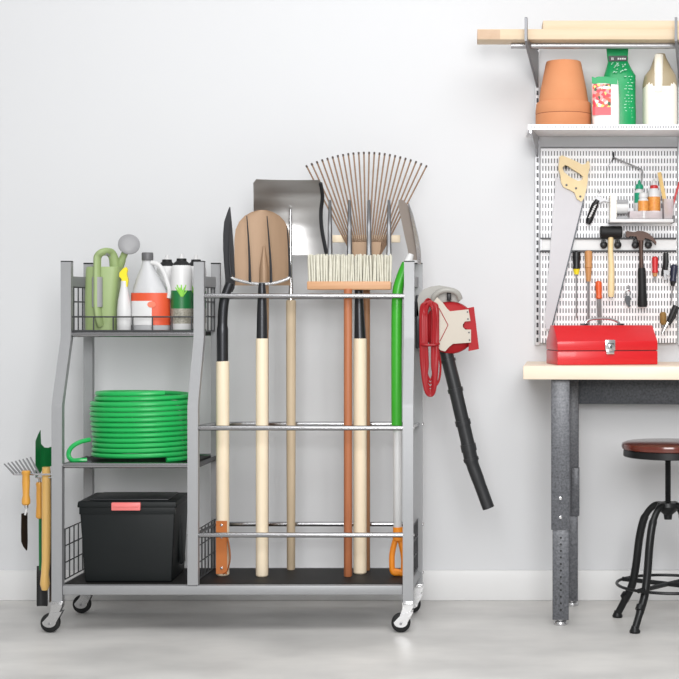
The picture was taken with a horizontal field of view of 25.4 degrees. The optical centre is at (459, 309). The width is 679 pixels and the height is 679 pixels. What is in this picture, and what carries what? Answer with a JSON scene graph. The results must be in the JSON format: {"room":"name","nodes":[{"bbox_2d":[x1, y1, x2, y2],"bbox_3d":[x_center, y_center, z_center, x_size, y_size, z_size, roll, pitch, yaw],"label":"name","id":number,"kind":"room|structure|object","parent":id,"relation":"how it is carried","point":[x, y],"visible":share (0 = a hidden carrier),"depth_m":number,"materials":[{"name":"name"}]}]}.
{"room":"garage workshop","nodes":[
{"label":"garage workshop","id":0,"kind":"room"},
{"bbox_2d":[0,0,678,569],"bbox_3d":[0.000,-0.812,5.158,12.000,3.600,0.100,0,0,0],"label":"wall","id":1,"kind":"structure","parent":0,"point":[147,120],"depth_m":5.11,"materials":[{"name":"paint"}]},
{"bbox_2d":[0,570,678,600],"bbox_3d":[0.000,0.936,5.101,12.000,0.103,0.014,0,0,0],"label":"baseboard","id":2,"kind":"structure","parent":1,"relation":"attached to","point":[15,585],"depth_m":5.09,"materials":[{"name":"paint"}]},
{"bbox_2d":[535,49,539,344],"bbox_3d":[0.263,-0.399,5.099,0.016,1.035,0.018,0,0,0],"label":"upright","id":3,"kind":"object","parent":1,"relation":"attached to","point":[537,89],"visible":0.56,"depth_m":5.09,"materials":[{"name":"metal"}]},
{"bbox_2d":[511,17,678,86],"bbox_3d":[0.642,-0.850,4.957,0.950,0.188,0.266,0,0,0],"label":"rack","id":4,"kind":"object","parent":3,"relation":"attached to","point":[533,54],"visible":1,"depth_m":4.92,"materials":[{"name":"metal"}]},
{"bbox_2d":[477,29,678,44],"bbox_3d":[0.553,-0.893,4.907,0.994,0.034,0.096,0,0,0],"label":"board","id":5,"kind":"object","parent":4,"relation":"on","point":[484,36],"visible":1,"depth_m":4.86,"materials":[{"name":"beige wood"}]},
{"bbox_2d":[542,21,678,28],"bbox_3d":[0.660,-0.926,4.923,0.780,0.031,0.085,0,0,0],"label":"board","id":6,"kind":"object","parent":5,"relation":"on","point":[546,24],"visible":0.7,"depth_m":4.88,"materials":[{"name":"beige wood"}]},
{"bbox_2d":[526,124,678,156],"bbox_3d":[0.485,-0.559,4.968,0.532,0.080,0.245,0,0,0],"label":"wall shelf","id":7,"kind":"object","parent":3,"relation":"attached to","point":[534,131],"visible":1,"depth_m":4.91,"materials":[{"name":"white metal"}]},
{"bbox_2d":[535,59,591,123],"bbox_3d":[0.343,-0.708,4.965,0.186,0.228,0.186,0,0,0],"label":"flowerpot","id":8,"kind":"object","parent":7,"relation":"on","point":[563,99],"visible":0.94,"depth_m":4.90,"materials":[{"name":"ceramic"}]},
{"bbox_2d":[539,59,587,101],"bbox_3d":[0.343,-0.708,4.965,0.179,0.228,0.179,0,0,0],"label":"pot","id":9,"kind":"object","parent":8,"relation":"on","point":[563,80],"depth_m":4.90,"materials":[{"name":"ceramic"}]},
{"bbox_2d":[592,77,618,123],"bbox_3d":[0.476,-0.678,4.904,0.090,0.169,0.058,0,0,0],"label":"packet","id":10,"kind":"object","parent":7,"relation":"on","point":[605,90],"visible":0.95,"depth_m":4.88,"materials":[{"name":"white paper"}]},
{"bbox_2d":[593,84,610,106],"bbox_3d":[0.462,-0.699,4.889,0.061,0.078,0.022,0,0,0],"label":"print","id":11,"kind":"object","parent":10,"relation":"attached to","point":[601,92],"depth_m":4.88},
{"bbox_2d":[604,49,635,123],"bbox_3d":[0.531,-0.739,4.985,0.108,0.290,0.076,0,0,0],"label":"bag","id":12,"kind":"object","parent":7,"relation":"on","point":[618,67],"visible":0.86,"depth_m":4.96,"materials":[{"name":"green plastic"}]},
{"bbox_2d":[642,53,676,123],"bbox_3d":[0.660,-0.720,4.958,0.113,0.252,0.107,0,0,0],"label":"jug","id":13,"kind":"object","parent":7,"relation":"on","point":[659,86],"visible":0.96,"depth_m":4.91,"materials":[{"name":"beige plastic"}]},
{"bbox_2d":[540,147,676,342],"bbox_3d":[0.504,-0.220,5.080,0.463,0.663,0.015,0,0,0],"label":"pegboard","id":14,"kind":"object","parent":1,"relation":"attached to","point":[620,180],"visible":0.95,"depth_m":5.07,"materials":[{"name":"grey plastic"}]},
{"bbox_2d":[545,156,589,329],"bbox_3d":[0.361,-0.226,5.054,0.151,0.587,0.043,0,0,0],"label":"saw","id":15,"kind":"object","parent":14,"relation":"hanging from","point":[569,195],"visible":0.99,"depth_m":5.05,"materials":[{"name":"metal"}]},
{"bbox_2d":[586,190,608,224],"bbox_3d":[0.464,-0.347,5.060,0.080,0.120,0.026,0,0,0],"label":"utility knife","id":16,"kind":"object","parent":14,"relation":"hanging from","point":[597,199],"visible":1,"depth_m":5.05,"materials":[{"name":"black plastic"}]},
{"bbox_2d":[595,281,601,323],"bbox_3d":[0.468,-0.025,5.055,0.024,0.145,0.023,0,0,0],"label":"chisel","id":17,"kind":"object","parent":14,"relation":"hanging from","point":[598,284],"visible":1,"depth_m":5.05,"materials":[{"name":"orange plastic"}]},
{"bbox_2d":[540,238,676,251],"bbox_3d":[0.500,-0.220,5.059,0.460,0.048,0.031,0,0,0],"label":"rail","id":18,"kind":"object","parent":14,"relation":"attached to","point":[580,244],"visible":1,"depth_m":5.07,"materials":[{"name":"white plastic"}]},
{"bbox_2d":[573,251,579,317],"bbox_3d":[0.393,-0.086,5.055,0.027,0.226,0.027,0,0,0],"label":"screwdriver","id":19,"kind":"object","parent":18,"relation":"hanging from","point":[576,254],"visible":1,"depth_m":5.05,"materials":[{"name":"black plastic"}]},
{"bbox_2d":[585,250,591,324],"bbox_3d":[0.433,-0.070,5.055,0.027,0.261,0.027,0,0,0],"label":"file","id":20,"kind":"object","parent":18,"relation":"hanging from","point":[588,253],"visible":0.88,"depth_m":5.05,"materials":[{"name":"metal"}]},
{"bbox_2d":[600,226,622,296],"bbox_3d":[0.507,-0.163,5.040,0.074,0.240,0.042,0,0,0],"label":"mallet","id":21,"kind":"object","parent":18,"relation":"hanging from","point":[610,232],"visible":1,"depth_m":5.03,"materials":[{"name":"brown wood"}]},
{"bbox_2d":[625,231,655,306],"bbox_3d":[0.608,-0.138,5.040,0.102,0.256,0.033,0,0,0],"label":"hammer","id":22,"kind":"object","parent":18,"relation":"hanging from","point":[640,236],"visible":1,"depth_m":5.03,"materials":[{"name":"rubber"}]},
{"bbox_2d":[652,256,657,280],"bbox_3d":[0.657,-0.139,5.055,0.022,0.083,0.022,0,0,0],"label":"screwdriver","id":23,"kind":"object","parent":18,"relation":"hanging from","point":[654,258],"visible":1,"depth_m":5.05,"materials":[{"name":"red plastic"}]},
{"bbox_2d":[661,253,668,279],"bbox_3d":[0.692,-0.147,5.055,0.028,0.091,0.019,0,0,0],"label":"screwdriver","id":24,"kind":"object","parent":18,"relation":"hanging from","point":[664,271],"visible":1,"depth_m":5.05,"materials":[{"name":"black plastic"}]},
{"bbox_2d":[606,152,642,183],"bbox_3d":[0.554,-0.475,5.057,0.126,0.118,0.021,0,0,12],"label":"hook arm","id":25,"kind":"object","parent":14,"relation":"attached to","point":[613,156],"visible":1,"depth_m":5.05,"materials":[{"name":"metal"}]},
{"bbox_2d":[625,285,630,306],"bbox_3d":[0.567,-0.047,5.061,0.022,0.076,0.013,0,0,0],"label":"clip","id":26,"kind":"object","parent":14,"relation":"hanging from","point":[627,297],"visible":1,"depth_m":5.05,"materials":[{"name":"metal"}]},
{"bbox_2d":[608,215,674,223],"bbox_3d":[0.608,-0.303,5.037,0.217,0.024,0.075,0,0,0],"label":"shelf","id":27,"kind":"object","parent":14,"relation":"attached to","point":[610,221],"visible":0.9,"depth_m":5.00,"materials":[{"name":"white plastic"}]},
{"bbox_2d":[609,195,628,218],"bbox_3d":[0.536,-0.344,5.039,0.065,0.084,0.052,0,0,0],"label":"tape dispenser","id":28,"kind":"object","parent":27,"relation":"on","point":[615,206],"visible":0.98,"depth_m":5.01,"materials":[{"name":"beige plastic"}]},
{"bbox_2d":[628,211,661,218],"bbox_3d":[0.621,-0.317,5.036,0.110,0.026,0.060,0,0,0],"label":"clear tray","id":29,"kind":"object","parent":27,"relation":"on","point":[631,214],"visible":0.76,"depth_m":5.01,"materials":[{"name":"plastic"}]},
{"bbox_2d":[634,180,643,210],"bbox_3d":[0.604,-0.372,5.050,0.034,0.132,0.034,0,0,0],"label":"glue bottle","id":30,"kind":"object","parent":29,"relation":"in","point":[639,187],"visible":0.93,"depth_m":5.04,"materials":[{"name":"white plastic"}]},
{"bbox_2d":[638,192,648,217],"bbox_3d":[0.614,-0.350,5.023,0.036,0.089,0.035,0,0,0],"label":"bottle","id":31,"kind":"object","parent":29,"relation":"in","point":[643,203],"visible":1,"depth_m":5.01,"materials":[{"name":"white plastic"}]},
{"bbox_2d":[648,179,659,210],"bbox_3d":[0.652,-0.374,5.040,0.043,0.136,0.042,0,0,0],"label":"bottle","id":32,"kind":"object","parent":29,"relation":"in","point":[653,193],"visible":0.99,"depth_m":5.02,"materials":[{"name":"white plastic"}]},
{"bbox_2d":[662,199,673,218],"bbox_3d":[0.698,-0.338,5.034,0.033,0.068,0.036,0,0,0],"label":"clear cup","id":33,"kind":"object","parent":27,"relation":"on","point":[667,204],"visible":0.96,"depth_m":5.02,"materials":[{"name":"plastic"}]},
{"bbox_2d":[657,172,665,198],"bbox_3d":[0.682,-0.389,5.027,0.040,0.147,0.003,0,0,0],"label":"ruler","id":34,"kind":"object","parent":33,"relation":"in","point":[658,173],"visible":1,"depth_m":5.03,"materials":[{"name":"beige wood"}]},
{"bbox_2d":[674,182,678,202],"bbox_3d":[0.721,-0.376,5.034,0.038,0.109,0.006,0,0,0],"label":"pencil","id":35,"kind":"object","parent":33,"relation":"in","point":[677,188],"visible":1,"depth_m":5.03,"materials":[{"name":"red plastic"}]},
{"bbox_2d":[660,312,666,332],"bbox_3d":[0.684,0.042,5.050,0.024,0.071,0.023,0,0,0],"label":"brush","id":36,"kind":"object","parent":14,"relation":"hanging from","point":[663,319],"visible":1,"depth_m":5.04,"materials":[{"name":"brown wood"}]},
{"bbox_2d":[662,305,678,334],"bbox_3d":[0.706,0.032,5.030,0.061,0.101,0.018,0,0,0],"label":"snips","id":37,"kind":"object","parent":14,"relation":"hanging from","point":[674,310],"visible":1,"depth_m":5.03,"materials":[{"name":"black plastic"}]},
{"bbox_2d":[669,264,677,304],"bbox_3d":[0.720,-0.085,5.055,0.028,0.137,0.024,0,0,0],"label":"screwdriver","id":38,"kind":"object","parent":14,"relation":"hanging from","point":[674,268],"visible":1,"depth_m":5.05,"materials":[{"name":"black plastic"}]},
{"bbox_2d":[677,70,678,344],"bbox_3d":[0.748,-0.399,5.099,0.016,1.035,0.018,0,0,0],"label":"upright","id":39,"kind":"object","parent":1,"relation":"attached to","point":[677,70],"visible":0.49,"depth_m":5.09,"materials":[{"name":"metal"}]},
{"bbox_2d":[0,601,678,678],"bbox_3d":[0.000,1.038,1.604,12.000,0.100,7.208,0,0,0],"label":"floor","id":40,"kind":"structure","parent":0,"point":[112,639],"depth_m":4.47,"materials":[{"name":"concrete"}]},
{"bbox_2d":[20,261,423,631],"bbox_3d":[-0.743,0.416,4.747,1.251,1.141,0.336,0,0,0],"label":"tool rack","id":41,"kind":"object","parent":40,"relation":"on","point":[193,580],"visible":0.94,"depth_m":4.65,"materials":[{"name":"silver metal"}]},
{"bbox_2d":[21,470,30,550],"bbox_3d":[-1.345,0.621,4.646,0.027,0.248,0.029,0,0,0],"label":"trowel","id":42,"kind":"object","parent":41,"relation":"hanging from","point":[25,473],"visible":1,"depth_m":4.64,"materials":[{"name":"yellow wood"}]},
{"bbox_2d":[4,457,50,590],"bbox_3d":[-1.357,0.670,4.702,0.153,0.413,0.063,0,0,0],"label":"rake","id":43,"kind":"object","parent":41,"relation":"hanging from","point":[46,482],"visible":0.99,"depth_m":4.68,"materials":[{"name":"wood"}]},
{"bbox_2d":[36,478,47,605],"bbox_3d":[-1.321,0.731,4.740,0.039,0.407,0.024,0,0,0],"label":"hand weeder","id":44,"kind":"object","parent":41,"relation":"hanging from","point":[42,596],"visible":0.8,"depth_m":4.74,"materials":[{"name":"yellow wood"}]},
{"bbox_2d":[35,430,50,601],"bbox_3d":[-1.328,0.657,4.779,0.063,0.550,0.040,0,0,-34],"label":"trowel","id":45,"kind":"object","parent":41,"relation":"hanging from","point":[42,454],"visible":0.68,"depth_m":4.78,"materials":[{"name":"paint"}]},
{"bbox_2d":[85,234,139,329],"bbox_3d":[-1.108,-0.086,4.789,0.178,0.312,0.111,0,0,0],"label":"watering can","id":46,"kind":"object","parent":41,"relation":"on","point":[102,284],"visible":0.99,"depth_m":4.76,"materials":[{"name":"green plastic"}]},
{"bbox_2d":[117,267,130,329],"bbox_3d":[-1.065,-0.033,4.755,0.044,0.206,0.038,0,0,0],"label":"spray bottle","id":47,"kind":"object","parent":41,"relation":"on","point":[123,306],"visible":0.87,"depth_m":4.74,"materials":[{"name":"white plastic"}]},
{"bbox_2d":[66,390,188,462],"bbox_3d":[-1.030,0.368,4.765,0.388,0.233,0.274,0,0,0],"label":"garden hose","id":48,"kind":"object","parent":41,"relation":"on","point":[146,422],"visible":0.84,"depth_m":4.65,"materials":[{"name":"plastic"}]},
{"bbox_2d":[77,492,186,581],"bbox_3d":[-1.028,0.714,4.742,0.309,0.254,0.250,0,0,0],"label":"storage bin","id":49,"kind":"object","parent":41,"relation":"on","point":[127,536],"visible":0.94,"depth_m":4.63,"materials":[{"name":"black plastic"}]},
{"bbox_2d":[131,252,170,329],"bbox_3d":[-0.981,-0.057,4.779,0.132,0.253,0.091,0,0,0],"label":"jug","id":50,"kind":"object","parent":41,"relation":"on","point":[150,296],"visible":0.98,"depth_m":4.75,"materials":[{"name":"plastic"}]},
{"bbox_2d":[157,255,173,287],"bbox_3d":[-0.949,-0.054,4.859,0.067,0.248,0.068,0,0,0],"label":"spray can","id":51,"kind":"object","parent":41,"relation":"on","point":[167,263],"visible":0.28,"depth_m":4.83,"materials":[{"name":"white plastic"}]},
{"bbox_2d":[171,254,191,329],"bbox_3d":[-0.885,-0.054,4.764,0.067,0.248,0.068,0,0,0],"label":"spray can","id":52,"kind":"object","parent":41,"relation":"on","point":[181,270],"visible":0.9,"depth_m":4.74,"materials":[{"name":"white metal"}]},
{"bbox_2d":[175,285,187,296],"bbox_3d":[-0.879,-0.060,4.733,0.039,0.040,0.008,0,0,-10],"label":"print","id":53,"kind":"object","parent":52,"relation":"on","point":[180,290],"depth_m":4.73},
{"bbox_2d":[171,309,191,323],"bbox_3d":[-0.885,0.019,4.748,0.067,0.048,0.033,0,0,0],"label":"print","id":54,"kind":"object","parent":52,"relation":"on","point":[174,312],"depth_m":4.74,"materials":[{"name":"grey paint"}]},
{"bbox_2d":[189,255,205,330],"bbox_3d":[-0.855,-0.054,4.859,0.067,0.248,0.068,0,0,0],"label":"spray can","id":55,"kind":"object","parent":41,"relation":"on","point":[195,258],"visible":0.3,"depth_m":4.83,"materials":[{"name":"white plastic"}]},
{"bbox_2d":[216,207,234,575],"bbox_3d":[-0.745,0.257,4.755,0.059,1.168,0.052,0,0,0],"label":"shovel","id":56,"kind":"object","parent":41,"relation":"on","point":[223,552],"visible":0.98,"depth_m":4.75,"materials":[{"name":"wood"}]},
{"bbox_2d":[217,282,233,361],"bbox_3d":[-0.744,0.037,4.760,0.056,0.256,0.036,0,0,0],"label":"socket","id":57,"kind":"object","parent":56,"relation":"attached to","point":[222,327],"depth_m":4.75,"materials":[{"name":"metal"}]},
{"bbox_2d":[228,216,291,576],"bbox_3d":[-0.633,0.272,4.740,0.201,1.139,0.039,0,0,0],"label":"fork","id":58,"kind":"object","parent":41,"relation":"on","point":[261,336],"visible":1,"depth_m":4.72,"materials":[{"name":"wood"}]},
{"bbox_2d":[256,283,267,338],"bbox_3d":[-0.626,0.003,4.740,0.035,0.177,0.035,0,0,0],"label":"socket","id":59,"kind":"object","parent":58,"relation":"attached to","point":[261,302],"depth_m":4.73,"materials":[{"name":"metal"}]},
{"bbox_2d":[234,210,289,571],"bbox_3d":[-0.631,0.261,4.798,0.180,1.161,0.036,0,0,0],"label":"shovel","id":60,"kind":"object","parent":41,"relation":"on","point":[257,220],"visible":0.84,"depth_m":4.80,"materials":[{"name":"bronze-coloured metal"},{"name":"dark steel"},{"name":"pale wood"}]},
{"bbox_2d":[259,246,268,329],"bbox_3d":[-0.627,-0.070,4.798,0.032,0.269,0.036,0,0,0],"label":"socket","id":61,"kind":"object","parent":60,"relation":"attached to","point":[263,250],"depth_m":4.79,"materials":[{"name":"brown metal"}]},
{"bbox_2d":[253,179,326,569],"bbox_3d":[-0.547,0.212,4.847,0.246,1.259,0.093,0,0,-8],"label":"shovel","id":62,"kind":"object","parent":41,"relation":"on","point":[299,203],"visible":0.82,"depth_m":4.85,"materials":[{"name":"metal"}]},
{"bbox_2d":[287,209,294,299],"bbox_3d":[-0.548,-0.175,4.859,0.026,0.305,0.027,0,0,45],"label":"socket","id":63,"kind":"object","parent":62,"relation":"attached to","point":[290,212],"depth_m":4.86,"materials":[{"name":"metal"}]},
{"bbox_2d":[307,254,391,576],"bbox_3d":[-0.349,0.332,4.752,0.268,1.019,0.060,0,0,0],"label":"push broom","id":64,"kind":"object","parent":41,"relation":"on","point":[328,272],"visible":1,"depth_m":4.73,"materials":[{"name":"brown wood"}]},
{"bbox_2d":[327,200,391,573],"bbox_3d":[-0.321,0.245,4.790,0.206,1.193,0.042,0,0,0],"label":"fork","id":65,"kind":"object","parent":41,"relation":"on","point":[359,341],"visible":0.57,"depth_m":4.77,"materials":[{"name":"wood"}]},
{"bbox_2d":[354,290,365,338],"bbox_3d":[-0.319,0.002,4.790,0.038,0.183,0.037,0,0,0],"label":"socket","id":66,"kind":"object","parent":65,"relation":"attached to","point":[359,318],"depth_m":4.78,"materials":[{"name":"metal"}]},
{"bbox_2d":[306,152,426,570],"bbox_3d":[-0.308,0.160,4.892,0.403,1.363,0.115,0,0,0],"label":"rake","id":67,"kind":"object","parent":41,"relation":"on","point":[359,241],"visible":0.71,"depth_m":4.90,"materials":[{"name":"brown wood"}]},
{"bbox_2d":[389,200,420,575],"bbox_3d":[-0.176,0.245,4.772,0.063,1.195,0.112,0,0,37],"label":"edger","id":68,"kind":"object","parent":41,"relation":"on","point":[407,218],"visible":0.9,"depth_m":4.73,"materials":[{"name":"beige metal"}]},
{"bbox_2d":[415,285,493,509],"bbox_3d":[-0.019,0.278,4.750,0.255,0.711,0.161,0,0,0],"label":"leaf blower","id":69,"kind":"object","parent":41,"relation":"hanging from","point":[448,326],"visible":1,"depth_m":4.70,"materials":[{"name":"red plastic"}]},
{"bbox_2d":[447,293,450,300],"bbox_3d":[-0.035,-0.044,4.725,0.014,0.030,0.020,0,0,0],"label":"switch","id":70,"kind":"object","parent":69,"relation":"attached to","point":[448,294],"depth_m":4.71,"materials":[{"name":"black plastic"}]},
{"bbox_2d":[464,307,478,350],"bbox_3d":[0.036,0.059,4.750,0.047,0.139,0.100,0,0,0],"label":"outlet plate","id":71,"kind":"object","parent":69,"relation":"attached to","point":[470,330],"depth_m":4.70,"materials":[{"name":"red plastic"}]},
{"bbox_2d":[523,361,678,625],"bbox_3d":[0.834,0.581,4.828,1.250,0.813,0.425,0,0,4],"label":"workbench","id":72,"kind":"object","parent":40,"relation":"on","point":[572,386],"visible":1,"depth_m":4.69,"materials":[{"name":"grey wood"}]},
{"bbox_2d":[523,361,678,379],"bbox_3d":[0.834,0.195,4.828,1.250,0.042,0.425,0,0,4],"label":"countertop","id":73,"kind":"structure","parent":72,"relation":"on","point":[539,370],"depth_m":4.65,"materials":[{"name":"beige wood"}]},
{"bbox_2d":[546,317,657,364],"bbox_3d":[0.456,0.098,4.822,0.326,0.150,0.178,0,0,-9],"label":"toolbox","id":74,"kind":"object","parent":72,"relation":"on","point":[583,344],"visible":1,"depth_m":4.76,"materials":[{"name":"red paint"}]},
{"bbox_2d":[612,438,678,633],"bbox_3d":[0.654,0.700,4.720,0.331,0.573,0.331,0,0,0],"label":"bar stool","id":75,"kind":"object","parent":40,"relation":"on","point":[660,449],"visible":1,"depth_m":4.68,"materials":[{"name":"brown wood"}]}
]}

